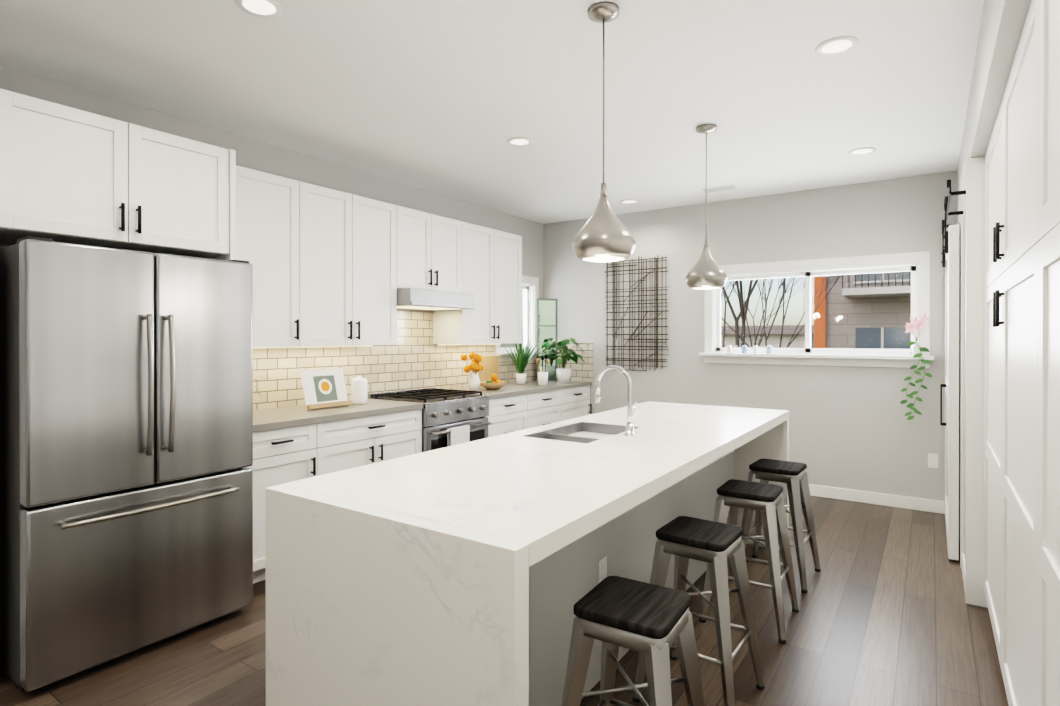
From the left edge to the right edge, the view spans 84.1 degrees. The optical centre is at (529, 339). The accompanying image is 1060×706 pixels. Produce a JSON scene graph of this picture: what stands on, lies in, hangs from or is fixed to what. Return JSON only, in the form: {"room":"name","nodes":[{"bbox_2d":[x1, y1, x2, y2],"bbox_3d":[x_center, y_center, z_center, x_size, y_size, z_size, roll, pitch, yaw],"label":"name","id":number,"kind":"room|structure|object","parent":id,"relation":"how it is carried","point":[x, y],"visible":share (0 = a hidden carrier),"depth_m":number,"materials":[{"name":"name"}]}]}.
{"room":"kitchen","nodes":[
{"label":"kitchen","id":0,"kind":"room"},
{"bbox_2d":[0,65,542,410],"bbox_3d":[-2.005,0.029,3.849,0.148,2.750,7.760,0,0,34],"label":"wall","id":1,"kind":"structure","parent":0,"point":[415,357],"depth_m":4.60,"materials":[{"name":"grey paint"}]},
{"bbox_2d":[0,88,235,260],"bbox_3d":[-2.136,0.187,2.952,0.658,2.440,1.032,0,0,34],"label":"upper cabinet","id":2,"kind":"object","parent":1,"relation":"attached to","point":[70,175],"visible":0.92,"depth_m":2.74,"materials":[{"name":"white wood"}]},
{"bbox_2d":[236,165,303,347],"bbox_3d":[-1.805,-0.495,3.696,0.350,1.080,0.564,0,0,34],"label":"upper cabinet","id":3,"kind":"object","parent":1,"relation":"attached to","point":[269,207],"depth_m":3.69,"materials":[{"name":"white wood"}]},
{"bbox_2d":[304,182,399,347],"bbox_3d":[-1.408,-0.497,4.277,0.350,1.080,0.844,0,0,34],"label":"upper cabinet","id":4,"kind":"object","parent":1,"relation":"attached to","point":[333,268],"depth_m":4.16,"materials":[{"name":"white wood"}]},
{"bbox_2d":[400,206,463,292],"bbox_3d":[-0.956,-0.719,4.940,0.350,0.640,0.758,0,0,34],"label":"upper cabinet","id":5,"kind":"object","parent":1,"relation":"attached to","point":[431,245],"depth_m":4.83,"materials":[{"name":"white wood"}]},
{"bbox_2d":[397,288,475,310],"bbox_3d":[-0.888,-0.328,4.896,0.508,0.132,0.752,0,0,34],"label":"range hood","id":6,"kind":"object","parent":1,"relation":"attached to","point":[417,299],"visible":0.79,"depth_m":4.70,"materials":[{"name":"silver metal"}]},
{"bbox_2d":[433,222,521,344],"bbox_3d":[-0.483,-0.502,5.633,0.350,1.080,0.914,0,0,34],"label":"upper cabinet","id":7,"kind":"object","parent":1,"relation":"attached to","point":[492,257],"depth_m":5.48,"materials":[{"name":"white wood"}]},
{"bbox_2d":[494,275,538,360],"bbox_3d":[-0.174,-0.244,6.485,0.200,0.940,0.840,0,0,34],"label":"window","id":8,"kind":"structure","parent":1,"relation":"in","point":[530,286],"depth_m":6.73,"materials":[{"name":"white"}]},
{"bbox_2d":[0,0,983,223],"bbox_3d":[-0.025,-1.402,2.494,4.960,0.120,7.780,0,0,34],"label":"ceiling","id":9,"kind":"structure","parent":0,"point":[449,98],"depth_m":3.10,"materials":[{"name":"white paint"}]},
{"bbox_2d":[235,0,282,17],"bbox_3d":[-1.086,-1.338,2.359,0.176,0.005,0.176,0,0,34],"label":"recessed light","id":10,"kind":"object","parent":9,"relation":"in","point":[267,8],"visible":1,"depth_m":2.37,"materials":[{"name":"beige plastic"}]},
{"bbox_2d":[507,137,532,145],"bbox_3d":[-0.070,-1.343,3.990,0.176,0.005,0.176,0,0,34],"label":"recessed light","id":11,"kind":"object","parent":9,"relation":"in","point":[519,141],"visible":1,"depth_m":3.98,"materials":[{"name":"beige plastic"}]},
{"bbox_2d":[572,1,635,261],"bbox_3d":[0.300,-0.833,2.396,0.258,1.014,0.258,0,0,34],"label":"pendant light","id":12,"kind":"object","parent":9,"relation":"hanging from","point":[603,234],"visible":0.98,"depth_m":2.33,"materials":[{"name":"silver metal"}]},
{"bbox_2d":[620,199,637,203],"bbox_3d":[0.972,-1.349,5.749,0.176,0.005,0.176,0,0,34],"label":"recessed light","id":13,"kind":"object","parent":9,"relation":"in","point":[630,201],"visible":0.96,"depth_m":5.73,"materials":[{"name":"beige plastic"}]},
{"bbox_2d":[685,124,726,289],"bbox_3d":[1.117,-0.835,3.727,0.258,1.019,0.258,0,0,34],"label":"pendant light","id":14,"kind":"object","parent":9,"relation":"hanging from","point":[706,271],"visible":1,"depth_m":3.66,"materials":[{"name":"silver metal"}]},
{"bbox_2d":[701,184,738,192],"bbox_3d":[1.696,-1.345,5.249,0.300,0.009,0.150,0,0,34],"label":"ceiling vent","id":15,"kind":"object","parent":9,"relation":"in","point":[722,188],"visible":0.83,"depth_m":5.22,"materials":[{"name":"white metal"}]},
{"bbox_2d":[815,36,858,55],"bbox_3d":[1.400,-1.339,2.685,0.176,0.005,0.176,0,0,34],"label":"recessed light","id":16,"kind":"object","parent":9,"relation":"in","point":[836,45],"visible":1,"depth_m":2.68,"materials":[{"name":"beige plastic"}]},
{"bbox_2d":[848,147,875,155],"bbox_3d":[2.373,-1.344,4.200,0.176,0.005,0.176,0,0,34],"label":"recessed light","id":17,"kind":"object","parent":9,"relation":"in","point":[862,151],"visible":1,"depth_m":4.20,"materials":[{"name":"beige plastic"}]},
{"bbox_2d":[0,496,1008,705],"bbox_3d":[-0.025,1.468,2.504,4.960,0.120,7.780,0,0,34],"label":"floor","id":18,"kind":"structure","parent":0,"point":[886,615],"depth_m":2.70,"materials":[{"name":"brown wood"}]},
{"bbox_2d":[0,236,252,691],"bbox_3d":[-2.005,0.501,2.869,0.912,1.812,0.922,0,0,34],"label":"fridge","id":19,"kind":"object","parent":18,"relation":"on","point":[126,451],"visible":1,"depth_m":2.52,"materials":[{"name":"grey metal"}]},
{"bbox_2d":[248,423,319,583],"bbox_3d":[-1.711,0.960,3.598,0.620,0.890,0.500,0,0,34],"label":"base cabinet","id":20,"kind":"object","parent":18,"relation":"on","point":[294,443],"depth_m":3.41,"materials":[{"name":"white wood"}]},
{"bbox_2d":[320,411,421,474],"bbox_3d":[-1.315,0.958,4.179,0.620,0.890,0.907,0,0,34],"label":"base cabinet","id":21,"kind":"object","parent":18,"relation":"on","point":[349,443],"depth_m":3.96,"materials":[{"name":"white wood"}]},
{"bbox_2d":[253,399,422,430],"bbox_3d":[-1.449,0.494,3.967,0.635,0.040,1.407,0,0,34],"label":"countertop","id":22,"kind":"structure","parent":21,"relation":"on","point":[274,419],"depth_m":3.83,"materials":[{"name":"white stone"}]},
{"bbox_2d":[300,369,350,409],"bbox_3d":[-1.426,0.341,4.097,0.132,0.264,0.340,0,0,34],"label":"picture","id":23,"kind":"object","parent":22,"relation":"on","point":[325,388],"visible":1,"depth_m":4.08,"materials":[{"name":"white paper"}]},
{"bbox_2d":[351,376,367,404],"bbox_3d":[-1.257,0.369,4.332,0.116,0.205,0.116,0,0,34],"label":"canister","id":24,"kind":"object","parent":22,"relation":"on","point":[359,390],"visible":1,"depth_m":4.29,"materials":[{"name":"white ceramic"}]},
{"bbox_2d":[368,387,491,451],"bbox_3d":[-0.801,0.917,4.841,0.718,0.968,0.752,0,0,34],"label":"range","id":25,"kind":"object","parent":18,"relation":"on","point":[451,417],"visible":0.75,"depth_m":4.64,"materials":[{"name":"silver metal"}]},
{"bbox_2d":[273,449,736,705],"bbox_3d":[0.297,0.968,3.021,0.653,0.877,3.030,0,0,34],"label":"kitchen island","id":26,"kind":"object","parent":18,"relation":"on","point":[464,574],"depth_m":1.68,"materials":[{"name":"stone"}]},
{"bbox_2d":[281,401,788,568],"bbox_3d":[0.438,0.505,2.923,1.000,0.056,3.030,0,0,34],"label":"island countertop","id":27,"kind":"structure","parent":26,"relation":"on","point":[522,497],"depth_m":2.05,"materials":[{"name":"white stone"}]},
{"bbox_2d":[595,365,636,436],"bbox_3d":[0.436,0.301,2.976,0.221,0.349,0.093,0,0,34],"label":"faucet","id":28,"kind":"object","parent":27,"relation":"on","point":[629,427],"visible":1,"depth_m":2.91,"materials":[{"name":"silver metal"}]},
{"bbox_2d":[598,556,606,583],"bbox_3d":[0.303,0.966,2.442,0.007,0.115,0.070,0,0,34],"label":"outlet","id":29,"kind":"object","parent":26,"relation":"attached to","point":[602,568],"visible":0.65,"depth_m":2.43,"materials":[{"name":"white plastic"}]},
{"bbox_2d":[485,396,528,436],"bbox_3d":[-0.453,0.954,5.442,0.620,0.890,0.620,0,0,34],"label":"base cabinet","id":30,"kind":"object","parent":18,"relation":"on","point":[513,407],"depth_m":5.27,"materials":[{"name":"white wood"}]},
{"bbox_2d":[453,380,590,399],"bbox_3d":[-0.101,0.487,5.945,0.635,0.040,1.850,0,0,34],"label":"countertop","id":31,"kind":"structure","parent":30,"relation":"on","point":[527,389],"depth_m":5.76,"materials":[{"name":"white stone"}]},
{"bbox_2d":[461,352,483,390],"bbox_3d":[-0.500,0.291,5.418,0.226,0.354,0.204,0,0,34],"label":"vase","id":32,"kind":"object","parent":31,"relation":"on","point":[475,366],"visible":1,"depth_m":5.38,"materials":[{"name":"white ceramic"}]},
{"bbox_2d":[478,356,498,386],"bbox_3d":[-0.432,0.316,5.967,0.020,0.300,0.350,0,0,34],"label":"cutting board","id":33,"kind":"object","parent":31,"relation":"on","point":[490,363],"visible":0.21,"depth_m":5.97,"materials":[{"name":"beige wood"}]},
{"bbox_2d":[480,374,505,389],"bbox_3d":[-0.351,0.392,5.519,0.250,0.151,0.250,0,0,34],"label":"fruit bowl","id":34,"kind":"object","parent":31,"relation":"on","point":[493,383],"visible":1,"depth_m":5.46,"materials":[{"name":"beige wood"}]},
{"bbox_2d":[506,333,540,383],"bbox_3d":[-0.063,0.193,6.197,0.498,0.545,0.438,0,0,34],"label":"spiky plant","id":35,"kind":"object","parent":31,"relation":"on","point":[521,367],"visible":0.98,"depth_m":6.13,"materials":[{"name":"green plant"}]},
{"bbox_2d":[536,354,549,385],"bbox_3d":[0.130,0.303,5.972,0.132,0.327,0.118,0,0,34],"label":"utensil crock","id":36,"kind":"object","parent":31,"relation":"on","point":[542,378],"visible":1,"depth_m":5.94,"materials":[{"name":"white ceramic"}]},
{"bbox_2d":[537,298,557,380],"bbox_3d":[0.194,-0.002,6.667,0.240,0.930,0.022,0,0,-11],"label":"mirror","id":37,"kind":"object","parent":31,"relation":"on","point":[547,320],"visible":0.85,"depth_m":6.67,"materials":[{"name":"grey"}]},
{"bbox_2d":[541,338,587,382],"bbox_3d":[0.386,0.223,6.366,0.524,0.483,0.506,0,0,34],"label":"pothos plant","id":38,"kind":"object","parent":31,"relation":"on","point":[563,374],"visible":1,"depth_m":6.34,"materials":[{"name":"green plant"}]},
{"bbox_2d":[529,388,564,427],"bbox_3d":[-0.104,0.952,5.955,0.620,0.890,0.620,0,0,34],"label":"base cabinet","id":39,"kind":"object","parent":18,"relation":"on","point":[545,408],"depth_m":5.79,"materials":[{"name":"white wood"}]},
{"bbox_2d":[565,384,591,419],"bbox_3d":[0.243,0.951,6.463,0.620,0.890,0.610,0,0,34],"label":"base cabinet","id":40,"kind":"object","parent":18,"relation":"on","point":[577,400],"depth_m":6.30,"materials":[{"name":"white wood"}]},
{"bbox_2d":[561,576,704,705],"bbox_3d":[0.301,1.083,1.711,0.404,0.655,0.404,0,0,31],"label":"stool","id":41,"kind":"object","parent":18,"relation":"on","point":[652,622],"visible":1,"depth_m":1.65,"materials":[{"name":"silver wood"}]},
{"bbox_2d":[632,516,764,705],"bbox_3d":[0.675,1.081,2.340,0.404,0.655,0.404,0,0,36],"label":"stool","id":42,"kind":"object","parent":18,"relation":"on","point":[716,546],"visible":0.96,"depth_m":2.29,"materials":[{"name":"silver wood"}]},
{"bbox_2d":[699,479,798,643],"bbox_3d":[1.120,1.079,2.992,0.404,0.655,0.404,0,0,33],"label":"stool","id":43,"kind":"object","parent":18,"relation":"on","point":[765,499],"visible":0.85,"depth_m":2.93,"materials":[{"name":"silver wood"}]},
{"bbox_2d":[741,459,820,592],"bbox_3d":[1.492,1.077,3.538,0.404,0.655,0.404,0,0,37],"label":"stool","id":44,"kind":"object","parent":18,"relation":"on","point":[793,476],"visible":0.83,"depth_m":3.48,"materials":[{"name":"silver wood"}]},
{"bbox_2d":[984,107,999,642],"bbox_3d":[2.393,0.223,2.507,0.667,2.370,0.950,0,0,34],"label":"tall cabinet","id":45,"kind":"object","parent":18,"relation":"on","point":[990,156],"depth_m":2.85,"materials":[{"name":"white wood"}]},
{"bbox_2d":[996,0,1031,705],"bbox_3d":[1.866,0.226,1.734,0.667,2.370,0.920,0,0,34],"label":"tall cabinet","id":46,"kind":"object","parent":18,"relation":"on","point":[1022,400],"depth_m":2.05,"materials":[{"name":"white wood"}]},
{"bbox_2d":[1028,0,1059,705],"bbox_3d":[1.348,0.228,0.974,0.667,2.370,0.920,0,0,34],"label":"tall cabinet","id":47,"kind":"object","parent":18,"relation":"on","point":[1044,250],"depth_m":1.48,"materials":[{"name":"white wood"}]},
{"bbox_2d":[543,171,956,500],"bbox_3d":[2.119,0.023,5.643,4.940,2.750,0.148,0,0,34],"label":"wall","id":48,"kind":"structure","parent":0,"point":[852,427],"depth_m":5.38,"materials":[{"name":"grey paint"}]},
{"bbox_2d":[605,255,668,371],"bbox_3d":[1.123,-0.273,6.223,0.728,1.218,0.028,0,0,34],"label":"art","id":49,"kind":"object","parent":48,"relation":"attached to","point":[655,268],"visible":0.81,"depth_m":6.21,"materials":[{"name":"brown metal"}]},
{"bbox_2d":[699,251,933,367],"bbox_3d":[2.506,-0.246,5.323,1.900,0.950,0.240,0,0,34],"label":"window","id":50,"kind":"structure","parent":48,"relation":"in","point":[808,269],"depth_m":5.24,"materials":[{"name":"white"}]},
{"bbox_2d":[726,345,731,352],"bbox_3d":[1.913,0.090,5.644,0.056,0.075,0.055,0,0,34],"label":"jar","id":51,"kind":"object","parent":50,"relation":"on","point":[729,349],"visible":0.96,"depth_m":5.62,"materials":[{"name":"white ceramic"}]},
{"bbox_2d":[741,345,746,352],"bbox_3d":[2.029,0.090,5.565,0.056,0.075,0.055,0,0,34],"label":"jar","id":52,"kind":"object","parent":50,"relation":"on","point":[744,349],"visible":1,"depth_m":5.54,"materials":[{"name":"glass"}]},
{"bbox_2d":[752,345,758,352],"bbox_3d":[2.112,0.091,5.508,0.056,0.075,0.055,0,0,34],"label":"jar","id":53,"kind":"object","parent":50,"relation":"on","point":[755,348],"visible":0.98,"depth_m":5.49,"materials":[{"name":"white ceramic"}]},
{"bbox_2d":[766,345,771,353],"bbox_3d":[2.211,0.091,5.441,0.056,0.075,0.055,0,0,34],"label":"jar","id":54,"kind":"object","parent":50,"relation":"on","point":[768,349],"visible":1,"depth_m":5.42,"materials":[{"name":"blue ceramic"}]},
{"bbox_2d":[900,313,931,419],"bbox_3d":[3.137,0.215,4.777,0.221,0.867,0.118,0,0,34],"label":"plant","id":55,"kind":"object","parent":50,"relation":"on","point":[912,327],"visible":1,"depth_m":4.76,"materials":[{"name":"green plant"}]},
{"bbox_2d":[809,484,944,513],"bbox_3d":[2.033,1.348,5.618,3.270,0.100,0.014,0,0,34],"label":"baseboard","id":56,"kind":"structure","parent":48,"relation":"attached to","point":[919,504],"depth_m":4.98,"materials":[{"name":"white wood"}]},
{"bbox_2d":[928,453,937,467],"bbox_3d":[3.273,0.984,4.774,0.070,0.115,0.007,0,0,34],"label":"outlet","id":57,"kind":"object","parent":48,"relation":"attached to","point":[932,460],"visible":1,"depth_m":4.77,"materials":[{"name":"white plastic"}]},
{"bbox_2d":[957,87,970,553],"bbox_3d":[3.234,0.030,3.666,0.870,2.750,1.880,0,0,34],"label":"wall","id":58,"kind":"structure","parent":0,"point":[961,171],"depth_m":3.91,"materials":[{"name":"grey paint"}]},
{"bbox_2d":[940,179,965,560],"bbox_3d":[2.835,0.225,3.956,0.113,2.328,1.810,0,0,34],"label":"barn door","id":59,"kind":"structure","parent":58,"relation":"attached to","point":[950,256],"depth_m":3.71,"materials":[{"name":"white wood"}]},
{"bbox_2d":[959,218,964,568],"bbox_3d":[3.024,0.328,4.147,0.018,2.150,1.317,0,0,34],"label":"door frame","id":60,"kind":"structure","parent":58,"relation":"attached to","point":[962,402],"depth_m":3.60,"materials":[{"name":"white wood"}]},
{"bbox_2d":[962,553,964,590],"bbox_3d":[2.496,1.355,3.373,0.014,0.100,0.558,0,0,34],"label":"baseboard","id":61,"kind":"structure","parent":58,"relation":"attached to","point":[963,555],"depth_m":3.42,"materials":[{"name":"white wood"}]},
{"bbox_2d":[965,156,987,607],"bbox_3d":[2.374,0.221,3.105,0.118,2.371,0.014,0,0,34],"label":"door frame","id":62,"kind":"structure","parent":58,"relation":"attached to","point":[974,433],"depth_m":3.11,"materials":[{"name":"white wood"}]},
{"bbox_2d":[970,0,1030,157],"bbox_3d":[1.069,-1.147,0.611,0.730,0.378,5.600,0,0,34],"label":"soffit","id":63,"kind":"structure","parent":0,"point":[1001,26],"depth_m":2.21,"materials":[{"name":"grey paint"}]},
{"label":"outside","id":64,"kind":"structure","parent":0,"visible":0},
{"bbox_3d":[-2.966,4.452,20.085,100.000,0.200,90.000,0,0,34],"label":"ground","id":65,"kind":"structure","parent":64,"visible":0},
{"bbox_2d":[722,281,735,346],"bbox_3d":[4.678,-0.809,14.859,5.362,10.354,5.183,0,0,34],"label":"tree","id":66,"kind":"object","parent":65,"relation":"on","point":[725,301],"depth_m":15.48,"materials":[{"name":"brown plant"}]},
{"bbox_2d":[722,279,758,347],"bbox_3d":[8.704,-3.789,27.679,10.192,16.239,6.200,0,0,34],"label":"tree","id":67,"kind":"object","parent":65,"relation":"on","point":[737,318],"depth_m":28.16,"materials":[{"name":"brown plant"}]},
{"bbox_2d":[736,279,752,347],"bbox_3d":[7.982,-3.777,23.948,9.244,16.241,6.217,0,0,34],"label":"tree","id":68,"kind":"object","parent":65,"relation":"on","point":[743,316],"depth_m":25.28,"materials":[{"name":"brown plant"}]},
{"bbox_2d":[721,277,801,347],"bbox_3d":[5.439,0.432,13.673,3.949,7.880,3.024,0,0,34],"label":"tree","id":69,"kind":"object","parent":65,"relation":"on","point":[781,300],"depth_m":13.38,"materials":[{"name":"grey plant"}]},
{"bbox_2d":[721,325,813,347],"bbox_3d":[10.631,1.807,33.801,12.000,5.000,9.000,0,0,34],"label":"building","id":70,"kind":"structure","parent":65,"relation":"on","point":[730,335],"depth_m":28.18,"materials":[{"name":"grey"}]},
{"bbox_2d":[729,275,843,347],"bbox_3d":[6.783,0.661,15.165,3.329,7.415,3.074,0,0,34],"label":"tree","id":71,"kind":"object","parent":65,"relation":"on","point":[790,341],"depth_m":15.22,"materials":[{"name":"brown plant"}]},
{"bbox_2d":[814,271,910,348],"bbox_3d":[13.640,-1.627,13.400,13.050,12.000,2.300,0,0,34],"label":"building","id":72,"kind":"structure","parent":65,"relation":"on","point":[830,323],"depth_m":16.41,"materials":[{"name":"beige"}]}
]}

